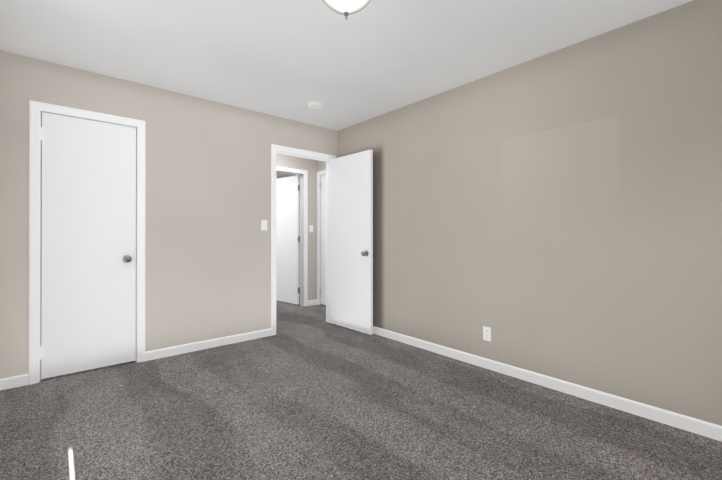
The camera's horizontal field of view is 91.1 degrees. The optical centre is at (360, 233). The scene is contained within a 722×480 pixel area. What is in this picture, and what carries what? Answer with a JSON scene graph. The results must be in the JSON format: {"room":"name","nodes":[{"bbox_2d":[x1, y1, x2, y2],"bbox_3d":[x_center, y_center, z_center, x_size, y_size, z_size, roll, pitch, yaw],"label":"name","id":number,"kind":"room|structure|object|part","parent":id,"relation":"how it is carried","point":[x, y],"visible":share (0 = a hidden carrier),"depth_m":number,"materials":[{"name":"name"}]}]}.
{"room":"empty bedroom","nodes":[
{"label":"empty bedroom","id":0,"kind":"room"},
{"bbox_2d":[0,50,336,378],"bbox_3d":[-1.323,0.405,3.717,3.733,3.442,0.115,0,0,-41],"label":"wall","id":1,"kind":"structure","parent":0,"point":[207,239],"depth_m":3.32,"materials":[{"name":"beige paint"}]},
{"bbox_2d":[29,100,145,384],"bbox_3d":[-2.231,0.087,2.933,0.660,2.072,0.115,0,0,-41],"label":"door frame","id":2,"kind":"structure","parent":1,"relation":"attached to","point":[41,217],"depth_m":2.72,"materials":[{"name":"white wood"}]},
{"bbox_2d":[40,112,135,378],"bbox_3d":[-2.190,0.090,2.879,0.622,2.032,0.102,0,0,-41],"label":"closet door","id":3,"kind":"structure","parent":1,"relation":"in","point":[88,301],"depth_m":2.87,"materials":[{"name":"white wood"}]},
{"label":"knob","id":4,"kind":"part","parent":3,"relation":"part of","materials":[{"name":"silver metal"}]},
{"bbox_2d":[145,328,271,360],"bbox_3d":[-1.448,1.085,3.522,1.208,0.080,0.013,0,0,-41],"label":"baseboard","id":5,"kind":"structure","parent":1,"relation":"attached to","point":[180,349],"depth_m":3.45,"materials":[{"name":"white wood"}]},
{"bbox_2d":[261,220,266,230],"bbox_3d":[-1.051,-0.091,3.865,0.070,0.114,0.020,0,0,-41],"label":"bedroom light switch","id":6,"kind":"object","parent":1,"relation":"attached to","point":[263,225],"visible":1,"depth_m":3.86,"materials":[{"name":"white plastic"}]},
{"bbox_2d":[276,151,328,322],"bbox_3d":[-0.699,0.091,4.258,0.794,2.072,0.115,0,0,-41],"label":"door frame","id":7,"kind":"structure","parent":1,"relation":"attached to","point":[327,222],"depth_m":4.50,"materials":[{"name":"white wood"}]},
{"bbox_2d":[271,144,335,335],"bbox_3d":[-0.655,0.068,4.208,0.884,2.117,0.018,0,0,-41],"label":"trim","id":8,"kind":"structure","parent":1,"relation":"attached to","point":[274,148],"depth_m":3.94,"materials":[{"name":"white wood"}]},
{"bbox_2d":[329,150,373,334],"bbox_3d":[-0.140,0.094,4.171,0.169,2.032,0.758,0,0,-43],"label":"bedroom door","id":9,"kind":"structure","parent":1,"relation":"in","point":[351,252],"depth_m":4.11,"materials":[{"name":"white painted wood"},{"name":"satin nickel"}]},
{"bbox_3d":[0.085,0.219,3.929,0.169,0.066,0.096,0,0,-43],"label":"knob","id":10,"kind":"part","parent":9,"relation":"part of","materials":[{"name":"grey metal"}]},
{"bbox_2d":[276,174,299,284],"bbox_3d":[-1.119,-0.086,7.219,0.115,2.442,2.670,0,0,-41],"label":"wall","id":11,"kind":"structure","parent":0,"point":[284,175],"depth_m":7.29,"materials":[{"name":"beige paint"}]},
{"bbox_2d":[276,154,317,300],"bbox_3d":[-1.448,0.408,5.092,3.395,3.442,0.115,0,0,-41],"label":"wall","id":12,"kind":"structure","parent":0,"point":[309,165],"depth_m":5.59,"materials":[{"name":"beige paint"}]},
{"bbox_2d":[276,175,299,304],"bbox_3d":[-1.265,0.098,5.816,0.764,2.032,0.169,0,0,41],"label":"hall door","id":13,"kind":"structure","parent":12,"relation":"in","point":[287,240],"depth_m":5.72,"materials":[{"name":"white painted wood"},{"name":"satin nickel"}]},
{"bbox_2d":[276,166,307,306],"bbox_3d":[-1.216,0.094,5.294,0.800,2.072,0.115,0,0,-41],"label":"door frame","id":14,"kind":"structure","parent":12,"relation":"attached to","point":[301,239],"depth_m":5.52,"materials":[{"name":"white wood"}]},
{"bbox_2d":[308,300,316,305],"bbox_3d":[-1.321,1.087,4.458,2.530,0.080,1.007,0,0,-41],"label":"baseboard","id":15,"kind":"structure","parent":12,"relation":"attached to","point":[312,302],"depth_m":5.59,"materials":[{"name":"white wood"}]},
{"bbox_2d":[318,160,325,171],"bbox_3d":[-0.321,0.409,5.325,0.115,3.442,1.007,0,0,-41],"label":"wall","id":16,"kind":"structure","parent":0,"point":[321,165],"depth_m":5.59,"materials":[{"name":"beige paint"}]},
{"bbox_2d":[317,170,325,304],"bbox_3d":[-0.356,0.094,5.367,0.115,2.072,0.800,0,0,-41],"label":"door frame","id":17,"kind":"structure","parent":16,"relation":"attached to","point":[320,239],"depth_m":5.62,"materials":[{"name":"white wood"}]},
{"bbox_2d":[320,175,325,304],"bbox_3d":[-0.410,0.097,5.325,0.102,2.032,0.764,0,0,-41],"label":"door","id":18,"kind":"structure","parent":16,"relation":"in","point":[323,239],"depth_m":5.56,"materials":[{"name":"white wood"}]},
{"bbox_2d":[0,0,692,175],"bbox_3d":[-0.935,-1.366,3.759,4.368,0.100,8.430,0,0,-41],"label":"ceiling","id":19,"kind":"structure","parent":0,"point":[289,59],"depth_m":2.45,"materials":[{"name":"paint"}]},
{"bbox_2d":[307,101,322,108],"bbox_3d":[-0.466,-1.300,3.603,0.156,0.033,0.156,0,0,-41],"label":"smoke detector","id":20,"kind":"object","parent":19,"relation":"attached to","point":[314,105],"visible":1,"depth_m":3.56,"materials":[{"name":"white plastic"}]},
{"bbox_2d":[322,0,370,19],"bbox_3d":[-0.077,-1.221,1.856,0.316,0.201,0.316,0,0,-41],"label":"ceiling light","id":21,"kind":"object","parent":19,"relation":"attached to","point":[345,8],"visible":1,"depth_m":1.84,"materials":[{"name":"white glass"}]},
{"bbox_2d":[0,293,721,479],"bbox_3d":[-0.935,1.176,3.753,4.368,0.100,8.430,0,0,-41],"label":"floor","id":22,"kind":"structure","parent":0,"point":[307,393],"depth_m":2.09,"materials":[{"name":"carpet"}]},
{"bbox_2d":[337,0,721,425],"bbox_3d":[1.177,-0.098,2.907,0.115,2.442,4.383,0,0,-41],"label":"wall","id":23,"kind":"structure","parent":0,"point":[557,214],"depth_m":2.46,"materials":[{"name":"beige paint"}]},
{"bbox_2d":[483,326,490,341],"bbox_3d":[1.051,0.836,2.956,0.008,0.114,0.070,0,0,-41],"label":"outlet","id":24,"kind":"object","parent":23,"relation":"attached to","point":[486,333],"visible":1,"depth_m":2.95,"materials":[{"name":"white plastic"}]},
{"bbox_2d":[373,326,721,441],"bbox_3d":[1.087,1.083,2.902,0.023,0.080,4.268,0,0,-41],"label":"baseboard","id":25,"kind":"structure","parent":23,"relation":"attached to","point":[691,424],"depth_m":2.44,"materials":[{"name":"white wood"}]}
]}

